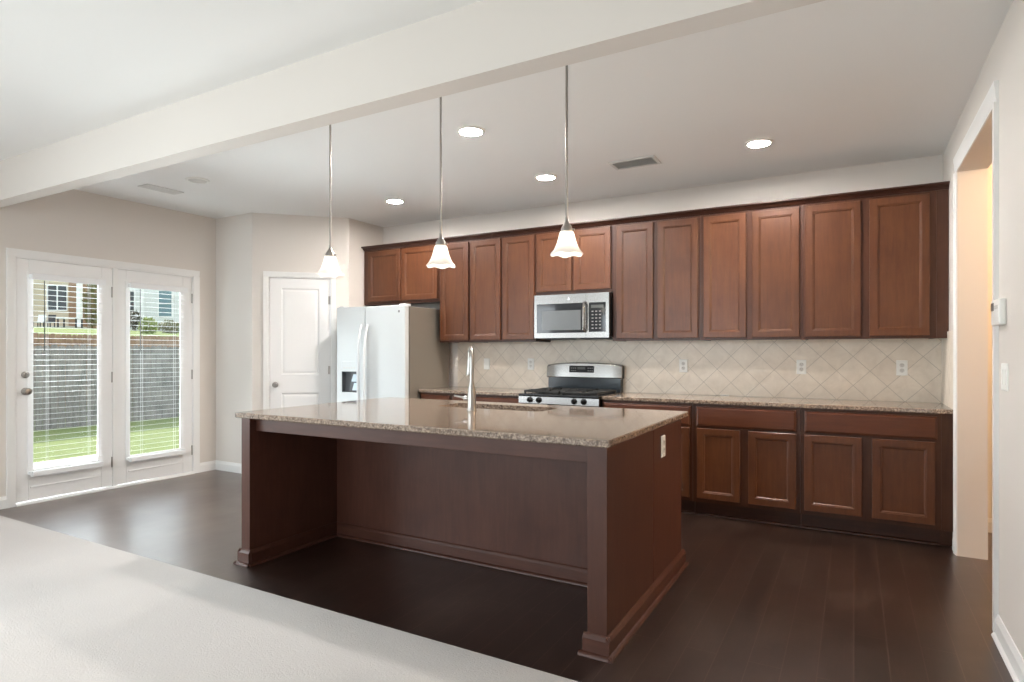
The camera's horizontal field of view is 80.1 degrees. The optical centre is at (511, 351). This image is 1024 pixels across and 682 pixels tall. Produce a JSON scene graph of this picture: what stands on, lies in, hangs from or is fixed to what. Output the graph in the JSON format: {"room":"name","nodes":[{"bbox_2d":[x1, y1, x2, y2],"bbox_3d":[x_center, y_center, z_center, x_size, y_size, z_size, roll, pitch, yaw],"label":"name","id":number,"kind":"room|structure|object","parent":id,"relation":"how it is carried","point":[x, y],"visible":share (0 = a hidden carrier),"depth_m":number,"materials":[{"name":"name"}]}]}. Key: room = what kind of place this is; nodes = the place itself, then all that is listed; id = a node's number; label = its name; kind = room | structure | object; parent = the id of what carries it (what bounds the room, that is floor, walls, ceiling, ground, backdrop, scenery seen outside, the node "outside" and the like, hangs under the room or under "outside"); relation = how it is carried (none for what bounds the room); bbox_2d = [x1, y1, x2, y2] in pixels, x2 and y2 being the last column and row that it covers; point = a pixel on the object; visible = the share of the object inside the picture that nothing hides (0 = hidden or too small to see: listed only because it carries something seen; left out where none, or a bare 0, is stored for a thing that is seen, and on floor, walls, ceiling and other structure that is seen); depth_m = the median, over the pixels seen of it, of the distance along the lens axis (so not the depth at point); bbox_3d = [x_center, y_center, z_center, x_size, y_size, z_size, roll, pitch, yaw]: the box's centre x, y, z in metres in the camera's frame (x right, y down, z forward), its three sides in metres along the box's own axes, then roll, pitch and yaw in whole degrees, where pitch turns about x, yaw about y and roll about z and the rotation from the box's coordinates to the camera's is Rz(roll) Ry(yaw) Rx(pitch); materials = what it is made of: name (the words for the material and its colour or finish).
{"room":"kitchen","nodes":[
{"label":"kitchen","id":0,"kind":"room"},
{"bbox_2d":[0,189,215,496],"bbox_3d":[-5.353,-0.079,3.054,0.140,2.745,8.365,0,0,29],"label":"wall","id":1,"kind":"structure","parent":0,"point":[73,222],"depth_m":5.80,"materials":[{"name":"paint"}]},
{"bbox_2d":[16,258,112,502],"bbox_3d":[-3.944,0.243,5.407,0.113,2.048,0.758,0,0,29],"label":"door","id":2,"kind":"structure","parent":1,"relation":"in","point":[28,488],"depth_m":5.29,"materials":[{"name":"paint"}]},
{"bbox_2d":[28,273,105,476],"bbox_3d":[-3.924,0.202,5.385,0.084,1.719,0.576,0,0,29],"label":"window blind","id":3,"kind":"object","parent":1,"relation":"attached to","point":[36,276],"visible":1,"depth_m":5.34,"materials":[{"name":"white plastic"}]},
{"bbox_2d":[6,248,199,507],"bbox_3d":[-3.805,0.220,5.783,0.168,2.147,1.694,0,0,29],"label":"trim","id":4,"kind":"structure","parent":1,"relation":"attached to","point":[12,254],"depth_m":5.69,"materials":[{"name":"paint"}]},
{"bbox_2d":[0,460,215,509],"bbox_3d":[-5.252,1.244,3.078,0.014,0.100,8.225,0,0,29],"label":"baseboard","id":5,"kind":"structure","parent":1,"relation":"attached to","point":[210,465],"depth_m":6.53,"materials":[{"name":"paint"}]},
{"bbox_2d":[118,269,192,483],"bbox_3d":[-3.578,0.243,6.118,0.055,2.048,0.750,0,0,29],"label":"door","id":6,"kind":"structure","parent":1,"relation":"in","point":[128,471],"depth_m":6.04,"materials":[{"name":"paint"}]},
{"bbox_2d":[127,282,187,461],"bbox_3d":[-3.533,0.202,6.081,0.084,1.719,0.571,0,0,29],"label":"window blind","id":7,"kind":"object","parent":1,"relation":"attached to","point":[140,286],"visible":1,"depth_m":6.08,"materials":[{"name":"white plastic"}]},
{"bbox_2d":[216,213,251,463],"bbox_3d":[-3.020,-0.079,6.599,0.738,2.745,0.100,0,0,29],"label":"wall","id":8,"kind":"structure","parent":0,"point":[233,233],"depth_m":6.53,"materials":[{"name":"paint"}]},
{"bbox_2d":[215,460,241,473],"bbox_3d":[-2.984,1.244,6.513,0.604,0.100,0.014,0,0,29],"label":"baseboard","id":9,"kind":"structure","parent":8,"relation":"attached to","point":[219,465],"depth_m":6.54,"materials":[{"name":"paint"}]},
{"bbox_2d":[0,516,577,681],"bbox_3d":[-2.849,1.347,0.562,6.667,0.132,6.190,0,0,29],"label":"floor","id":10,"kind":"structure","parent":0,"point":[73,609],"depth_m":2.77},
{"bbox_2d":[252,213,348,410],"bbox_3d":[-2.263,-0.079,6.556,0.983,2.745,0.100,0,0,-16],"label":"wall","id":11,"kind":"structure","parent":0,"point":[280,242],"depth_m":6.47,"materials":[{"name":"paint"}]},
{"bbox_2d":[263,271,335,409],"bbox_3d":[-2.274,0.226,6.543,0.735,2.136,0.118,0,0,-16],"label":"trim","id":12,"kind":"structure","parent":11,"relation":"attached to","point":[267,275],"depth_m":6.44,"materials":[{"name":"paint"}]},
{"bbox_2d":[270,278,329,408],"bbox_3d":[-2.257,0.255,6.498,0.619,2.062,0.106,0,0,-16],"label":"door","id":13,"kind":"structure","parent":11,"relation":"in","point":[299,308],"depth_m":6.51,"materials":[{"name":"paint"}]},
{"bbox_2d":[349,218,382,306],"bbox_3d":[-1.661,-0.079,6.948,0.100,2.745,0.650,0,0,29],"label":"wall","id":14,"kind":"structure","parent":0,"point":[361,234],"depth_m":6.76,"materials":[{"name":"paint"}]},
{"bbox_2d":[0,0,1012,226],"bbox_3d":[-0.952,-1.526,1.566,9.593,0.150,10.400,0,0,29],"label":"ceiling","id":15,"kind":"structure","parent":0,"point":[833,84],"depth_m":3.55,"materials":[{"name":"paint"}]},
{"bbox_2d":[138,184,183,194],"bbox_3d":[-3.137,-1.447,5.443,0.150,0.008,0.330,0,0,29],"label":"ceiling vent","id":16,"kind":"object","parent":15,"relation":"in","point":[147,186],"visible":1,"depth_m":5.43,"materials":[{"name":"white metal"}]},
{"bbox_2d":[185,177,209,183],"bbox_3d":[-2.665,-1.447,5.160,0.188,0.008,0.188,0,0,29],"label":"recessed light","id":17,"kind":"object","parent":15,"relation":"in","point":[198,180],"visible":1,"depth_m":5.15,"materials":[{"name":"white plastic"}]},
{"bbox_2d":[317,125,343,276],"bbox_3d":[-1.119,-0.959,3.747,0.166,0.984,0.158,0,0,29],"label":"pendant lamp","id":18,"kind":"object","parent":15,"relation":"hanging from","point":[330,267],"visible":0.92,"depth_m":3.74,"materials":[{"name":"white glass"}]},
{"bbox_2d":[385,199,404,203],"bbox_3d":[-1.130,-1.447,5.879,0.188,0.008,0.188,0,0,29],"label":"recessed light","id":19,"kind":"object","parent":15,"relation":"in","point":[392,201],"visible":1,"depth_m":5.88,"materials":[{"name":"white plastic"}]},
{"bbox_2d":[0,0,824,207],"bbox_3d":[-1.332,-1.302,3.264,6.667,0.298,0.113,0,0,29],"label":"ceiling beam","id":20,"kind":"structure","parent":15,"relation":"attached to","point":[485,42],"depth_m":2.80,"materials":[{"name":"paint"}]},
{"bbox_2d":[426,97,454,268],"bbox_3d":[-0.391,-0.957,3.339,0.166,0.988,0.158,0,0,29],"label":"pendant lamp","id":21,"kind":"object","parent":15,"relation":"hanging from","point":[440,258],"visible":0.9,"depth_m":3.33,"materials":[{"name":"white glass"}]},
{"bbox_2d":[457,126,484,136],"bbox_3d":[-0.271,-1.447,4.011,0.188,0.008,0.188,0,0,29],"label":"recessed light","id":22,"kind":"object","parent":15,"relation":"in","point":[468,131],"visible":1,"depth_m":4.00,"materials":[{"name":"white plastic"}]},
{"bbox_2d":[535,174,556,180],"bbox_3d":[0.283,-1.447,5.069,0.188,0.008,0.188,0,0,29],"label":"recessed light","id":23,"kind":"object","parent":15,"relation":"in","point":[542,177],"visible":1,"depth_m":5.06,"materials":[{"name":"white plastic"}]},
{"bbox_2d":[550,65,582,257],"bbox_3d":[0.267,-0.959,2.970,0.166,0.984,0.158,0,0,29],"label":"pendant lamp","id":24,"kind":"object","parent":15,"relation":"hanging from","point":[566,246],"visible":0.9,"depth_m":2.96,"materials":[{"name":"white glass"}]},
{"bbox_2d":[608,155,660,169],"bbox_3d":[0.943,-1.447,4.683,0.360,0.008,0.210,0,0,29],"label":"ceiling vent","id":25,"kind":"object","parent":15,"relation":"in","point":[648,160],"visible":1,"depth_m":4.68,"materials":[{"name":"white metal"}]},
{"bbox_2d":[745,138,773,147],"bbox_3d":[1.721,-1.447,4.242,0.188,0.008,0.188,0,0,29],"label":"recessed light","id":26,"kind":"object","parent":15,"relation":"in","point":[756,143],"visible":1,"depth_m":4.24,"materials":[{"name":"white plastic"}]},
{"bbox_2d":[0,470,1013,681],"bbox_3d":[-0.925,1.353,1.552,9.333,0.120,10.200,0,0,29],"label":"floor","id":27,"kind":"structure","parent":0,"point":[752,601],"depth_m":3.22,"materials":[{"name":"brown wood"}]},
{"bbox_2d":[337,303,448,401],"bbox_3d":[-1.270,0.412,6.434,0.909,1.762,0.824,0,0,29],"label":"refrigerator","id":28,"kind":"object","parent":27,"relation":"on","point":[397,351],"visible":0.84,"depth_m":6.13,"materials":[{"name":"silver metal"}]},
{"bbox_2d":[421,392,451,399],"bbox_3d":[-0.610,0.852,6.257,0.380,0.883,0.616,0,0,29],"label":"base cabinet","id":29,"kind":"object","parent":27,"relation":"on","point":[440,396],"visible":0.17,"depth_m":5.98,"materials":[{"name":"brown wood"}]},
{"bbox_2d":[233,418,688,663],"bbox_3d":[-0.312,0.850,3.697,2.418,0.888,1.348,0,0,29],"label":"kitchen island","id":30,"kind":"object","parent":27,"relation":"on","point":[605,521],"visible":0.75,"depth_m":3.59,"materials":[{"name":"brown wood"}]},
{"bbox_2d":[235,397,687,447],"bbox_3d":[-0.301,0.390,3.751,2.412,0.032,1.423,0,0,29],"label":"island countertop","id":31,"kind":"structure","parent":30,"relation":"on","point":[602,427],"depth_m":3.43,"materials":[{"name":"brown stone"}]},
{"bbox_2d":[454,346,476,410],"bbox_3d":[-0.269,0.171,3.923,0.157,0.405,0.150,0,0,39],"label":"faucet","id":32,"kind":"object","parent":31,"relation":"on","point":[471,398],"visible":1,"depth_m":3.85,"materials":[{"name":"silver metal"}]},
{"bbox_2d":[661,435,664,457],"bbox_3d":[0.822,0.515,3.300,0.009,0.116,0.072,0,0,29],"label":"outlet","id":33,"kind":"object","parent":30,"relation":"attached to","point":[663,436],"visible":1,"depth_m":3.28,"materials":[{"name":"white plastic"}]},
{"bbox_2d":[452,394,518,402],"bbox_3d":[-0.106,0.852,5.975,0.771,0.883,0.616,0,0,29],"label":"base cabinet","id":34,"kind":"object","parent":27,"relation":"on","point":[482,398],"visible":0.13,"depth_m":5.67,"materials":[{"name":"brown wood"}]},
{"bbox_2d":[419,386,528,395],"bbox_3d":[-0.279,0.395,6.064,1.156,0.030,0.613,0,0,29],"label":"countertop","id":35,"kind":"structure","parent":34,"relation":"on","point":[453,389],"depth_m":5.90,"materials":[{"name":"brown stone"}]},
{"bbox_2d":[519,362,623,406],"bbox_3d":[0.538,0.680,5.541,0.764,1.147,0.716,0,0,29],"label":"stove","id":36,"kind":"object","parent":27,"relation":"on","point":[585,384],"visible":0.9,"depth_m":5.64,"materials":[{"name":"silver metal"}]},
{"bbox_2d":[519,392,619,398],"bbox_3d":[0.529,0.390,5.526,0.764,0.024,0.566,0,0,29],"label":"cooktop","id":37,"kind":"object","parent":36,"relation":"in","point":[526,395],"depth_m":5.31,"materials":[{"name":"black metal"}]},
{"bbox_2d":[603,400,694,513],"bbox_3d":[1.235,0.852,5.222,0.751,0.883,0.616,0,0,29],"label":"base cabinet","id":38,"kind":"object","parent":27,"relation":"on","point":[687,503],"visible":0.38,"depth_m":4.81,"materials":[{"name":"brown wood"}]},
{"bbox_2d":[693,404,800,527],"bbox_3d":[1.897,0.852,4.850,0.763,0.883,0.616,0,0,29],"label":"base cabinet","id":39,"kind":"object","parent":27,"relation":"on","point":[746,459],"visible":0.98,"depth_m":4.59,"materials":[{"name":"brown wood"}]},
{"bbox_2d":[800,408,952,545],"bbox_3d":[2.627,0.852,4.440,0.908,0.883,0.616,0,0,29],"label":"base cabinet","id":40,"kind":"object","parent":27,"relation":"on","point":[880,474],"visible":0.91,"depth_m":4.17,"materials":[{"name":"brown wood"}]},
{"bbox_2d":[602,392,952,413],"bbox_3d":[1.963,0.395,4.806,2.424,0.030,0.613,0,0,29],"label":"countertop","id":41,"kind":"structure","parent":40,"relation":"on","point":[839,404],"depth_m":4.60,"materials":[{"name":"brown stone"}]},
{"bbox_2d":[383,155,991,517],"bbox_3d":[1.927,-0.079,5.271,8.000,2.745,0.140,0,0,29],"label":"wall","id":42,"kind":"structure","parent":0,"point":[929,169],"depth_m":5.29,"materials":[{"name":"paint"}]},
{"bbox_2d":[365,244,439,305],"bbox_3d":[-1.127,-0.817,6.703,1.036,0.604,0.346,0,0,29],"label":"upper cabinet","id":43,"kind":"object","parent":42,"relation":"attached to","point":[395,276],"visible":0.7,"depth_m":6.55,"materials":[{"name":"brown wood"}]},
{"bbox_2d":[361,181,949,250],"bbox_3d":[0.668,-1.141,5.491,5.356,0.044,0.054,0,0,29],"label":"crown molding","id":44,"kind":"structure","parent":43,"relation":"attached to","point":[944,185],"depth_m":5.00,"materials":[{"name":"brown wood"}]},
{"bbox_2d":[440,240,479,342],"bbox_3d":[-0.511,-0.605,6.357,0.373,1.028,0.346,0,0,29],"label":"upper cabinet","id":45,"kind":"object","parent":42,"relation":"attached to","point":[454,282],"visible":0.73,"depth_m":6.20,"materials":[{"name":"brown wood"}]},
{"bbox_2d":[470,233,550,342],"bbox_3d":[-0.022,-0.605,6.083,0.743,1.028,0.346,0,0,29],"label":"upper cabinet","id":46,"kind":"object","parent":42,"relation":"attached to","point":[502,269],"visible":0.91,"depth_m":5.92,"materials":[{"name":"brown wood"}]},
{"bbox_2d":[536,225,612,295],"bbox_3d":[0.635,-0.823,5.714,0.760,0.592,0.346,0,0,29],"label":"upper cabinet","id":47,"kind":"object","parent":42,"relation":"attached to","point":[592,272],"visible":0.75,"depth_m":5.53,"materials":[{"name":"brown wood"}]},
{"bbox_2d":[534,292,612,339],"bbox_3d":[0.612,-0.314,5.654,0.734,0.409,0.450,0,0,29],"label":"microwave","id":48,"kind":"object","parent":47,"relation":"attached to","point":[587,316],"visible":0.98,"depth_m":5.49,"materials":[{"name":"silver metal"}]},
{"bbox_2d":[613,216,703,341],"bbox_3d":[1.300,-0.605,5.341,0.761,1.028,0.346,0,0,29],"label":"upper cabinet","id":49,"kind":"object","parent":42,"relation":"attached to","point":[657,263],"visible":0.87,"depth_m":5.20,"materials":[{"name":"brown wood"}]},
{"bbox_2d":[458,338,940,402],"bbox_3d":[1.290,0.151,5.543,4.303,0.516,0.011,0,0,29],"label":"wall tile","id":50,"kind":"structure","parent":42,"relation":"attached to","point":[846,369],"depth_m":5.17,"materials":[{"name":"beige tile"}]},
{"bbox_2d":[484,358,489,369],"bbox_3d":[-0.267,0.134,6.404,0.072,0.116,0.008,0,0,29],"label":"light switch","id":51,"kind":"object","parent":50,"relation":"attached to","point":[486,360],"visible":1,"depth_m":6.40,"materials":[{"name":"white plastic"}]},
{"bbox_2d":[528,358,533,369],"bbox_3d":[0.189,0.130,6.148,0.072,0.116,0.009,0,0,29],"label":"outlet","id":52,"kind":"object","parent":50,"relation":"attached to","point":[530,360],"visible":1,"depth_m":6.14,"materials":[{"name":"white plastic"}]},
{"bbox_2d":[679,359,687,371],"bbox_3d":[1.521,0.130,5.400,0.072,0.116,0.009,0,0,29],"label":"outlet","id":53,"kind":"object","parent":50,"relation":"attached to","point":[683,363],"visible":1,"depth_m":5.40,"materials":[{"name":"white plastic"}]},
{"bbox_2d":[797,360,805,373],"bbox_3d":[2.347,0.128,4.936,0.072,0.116,0.009,0,0,29],"label":"outlet","id":54,"kind":"object","parent":50,"relation":"attached to","point":[801,364],"visible":1,"depth_m":4.93,"materials":[{"name":"white plastic"}]},
{"bbox_2d":[896,360,907,375],"bbox_3d":[2.947,0.126,4.599,0.072,0.116,0.009,0,0,29],"label":"outlet","id":55,"kind":"object","parent":50,"relation":"attached to","point":[901,365],"visible":1,"depth_m":4.60,"materials":[{"name":"white plastic"}]},
{"bbox_2d":[701,205,803,340],"bbox_3d":[1.964,-0.605,4.968,0.759,1.028,0.346,0,0,29],"label":"upper cabinet","id":56,"kind":"object","parent":42,"relation":"attached to","point":[752,260],"visible":0.9,"depth_m":4.82,"materials":[{"name":"brown wood"}]},
{"bbox_2d":[803,189,948,339],"bbox_3d":[2.693,-0.605,4.558,0.909,1.028,0.346,0,0,29],"label":"upper cabinet","id":57,"kind":"object","parent":42,"relation":"attached to","point":[874,267],"visible":0.98,"depth_m":4.39,"materials":[{"name":"brown wood"}]},
{"bbox_2d":[943,0,1023,658],"bbox_3d":[0.891,-0.079,0.262,0.150,2.745,9.610,0,0,29],"label":"wall","id":58,"kind":"structure","parent":0,"point":[1004,62],"depth_m":2.57,"materials":[{"name":"paint"}]},
{"bbox_2d":[941,330,952,408],"bbox_3d":[3.007,0.121,4.195,0.011,0.516,0.680,0,0,29],"label":"tiled wall","id":59,"kind":"structure","parent":58,"relation":"attached to","point":[946,343],"depth_m":4.19,"materials":[{"name":"beige tile"}]},
{"bbox_2d":[957,113,991,559],"bbox_3d":[2.603,0.072,3.310,0.154,2.442,1.174,0,0,29],"label":"doorway","id":60,"kind":"object","parent":58,"relation":"attached to","point":[972,175],"depth_m":3.81,"materials":[{"name":"paint"}]},
{"bbox_2d":[953,80,998,631],"bbox_3d":[2.519,0.031,3.333,0.018,2.525,1.300,0,0,29],"label":"trim","id":61,"kind":"structure","parent":58,"relation":"attached to","point":[990,104],"depth_m":2.78,"materials":[{"name":"paint"}]},
{"bbox_2d":[952,539,1023,681],"bbox_3d":[0.699,1.244,0.101,0.028,0.100,8.860,0,0,29],"label":"baseboard","id":62,"kind":"structure","parent":58,"relation":"attached to","point":[1011,656],"depth_m":2.53,"materials":[{"name":"paint"}]},
{"bbox_2d":[991,298,1005,325],"bbox_3d":[2.156,-0.172,2.700,0.031,0.116,0.170,0,0,29],"label":"thermostat","id":63,"kind":"object","parent":58,"relation":"attached to","point":[998,306],"visible":1,"depth_m":2.64,"materials":[{"name":"white plastic"}]},
{"bbox_2d":[1001,363,1008,390],"bbox_3d":[2.136,0.112,2.642,0.010,0.118,0.118,0,0,29],"label":"light switch","id":64,"kind":"object","parent":58,"relation":"attached to","point":[1004,366],"visible":1,"depth_m":2.61,"materials":[{"name":"white plastic"}]},
{"label":"outside","id":65,"kind":"structure","parent":0,"visible":0},
{"bbox_2d":[33,407,179,462],"bbox_3d":[-4.801,1.893,18.751,14.267,0.500,52.000,0,0,29],"label":"lawn","id":66,"kind":"structure","parent":65,"point":[91,433],"depth_m":11.34,"materials":[{"name":"green plant"}]},
{"bbox_2d":[33,345,179,430],"bbox_3d":[-8.159,0.749,15.813,0.157,1.789,12.588,0,0,29],"label":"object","id":67,"kind":"object","parent":66,"relation":"on","point":[86,377],"visible":0.2,"depth_m":13.44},
{"bbox_2d":[33,333,179,406],"bbox_3d":[-11.414,0.559,21.047,0.157,2.170,15.528,0,0,29],"label":"picket fence","id":68,"kind":"object","parent":66,"relation":"on","point":[72,340],"visible":0.1,"depth_m":18.31,"materials":[{"name":"brown wood"}]},
{"bbox_3d":[3.444,-0.079,2.637,1.976,2.745,2.970,0,0,29],"label":"wall","id":69,"kind":"structure","parent":0,"visible":0},
{"bbox_2d":[988,518,991,532],"bbox_3d":[3.425,1.244,2.705,1.876,0.100,2.870,0,0,29],"label":"baseboard","id":70,"kind":"structure","parent":69,"relation":"attached to","point":[989,519],"depth_m":4.34,"materials":[{"name":"paint"}]},
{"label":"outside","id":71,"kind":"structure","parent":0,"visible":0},
{"bbox_2d":[33,327,179,345],"bbox_3d":[-33.978,-0.032,52.336,69.500,4.350,82.000,0,0,29],"label":"hill","id":72,"kind":"structure","parent":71,"point":[57,330],"depth_m":28.99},
{"bbox_2d":[33,315,45,326],"bbox_3d":[-34.039,-2.156,43.845,0.560,0.980,0.590,0,0,0],"label":"patio chair","id":73,"kind":"object","parent":72,"relation":"on","point":[40,319],"visible":0.73,"depth_m":44.02,"materials":[{"name":"paint"}]},
{"bbox_2d":[43,315,55,326],"bbox_3d":[-33.319,-2.156,43.845,0.560,0.980,0.590,0,0,0],"label":"patio chair","id":74,"kind":"object","parent":72,"relation":"on","point":[51,318],"visible":0.69,"depth_m":44.03,"materials":[{"name":"plastic"}]},
{"bbox_2d":[33,279,96,327],"bbox_3d":[-40.681,-5.306,49.200,14.300,8.800,6.800,0,0,0],"label":"house","id":75,"kind":"structure","parent":72,"relation":"on","point":[39,310],"depth_m":48.01,"materials":[{"name":"beige"}]},
{"bbox_2d":[56,318,82,327],"bbox_3d":[-31.953,-2.046,44.000,1.500,0.740,0.800,0,0,0],"label":"patio table","id":76,"kind":"object","parent":72,"relation":"on","point":[56,318],"visible":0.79,"depth_m":43.69,"materials":[{"name":"paint"}]},
{"bbox_2d":[82,284,96,327],"bbox_3d":[-30.355,-3.406,43.982,1.316,4.001,1.372,0,0,29],"label":"shrub","id":77,"kind":"object","parent":72,"relation":"on","point":[90,290],"visible":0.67,"depth_m":43.79,"materials":[{"name":"green plant"}]},
{"bbox_2d":[130,309,141,330],"bbox_3d":[-24.822,-1.989,39.990,0.985,1.670,1.025,0,0,29],"label":"shrub","id":78,"kind":"object","parent":72,"relation":"on","point":[134,328],"visible":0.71,"depth_m":39.95,"materials":[{"name":"green plant"}]},
{"bbox_2d":[137,317,158,333],"bbox_3d":[-17.970,-1.169,30.002,0.955,1.129,1.005,0,0,29],"label":"shrub","id":79,"kind":"object","parent":72,"relation":"on","point":[150,324],"visible":0.87,"depth_m":29.91,"materials":[{"name":"green plant"}]},
{"bbox_2d":[130,288,179,330],"bbox_3d":[-24.905,-5.907,52.000,12.500,10.000,9.200,0,0,0],"label":"house","id":80,"kind":"structure","parent":72,"relation":"on","point":[145,301],"depth_m":48.01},
{"bbox_2d":[157,320,179,333],"bbox_3d":[-19.083,-1.312,34.006,1.358,1.021,1.264,0,0,29],"label":"shrub","id":81,"kind":"object","parent":72,"relation":"on","point":[166,323],"visible":0.76,"depth_m":33.79,"materials":[{"name":"green plant"}]},
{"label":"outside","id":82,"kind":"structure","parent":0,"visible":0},
{"bbox_2d":[33,454,96,468],"bbox_3d":[-6.474,1.569,4.639,3.367,0.150,7.750,0,0,29],"label":"patio","id":83,"kind":"structure","parent":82,"point":[94,457],"depth_m":8.24,"materials":[{"name":"concrete"}]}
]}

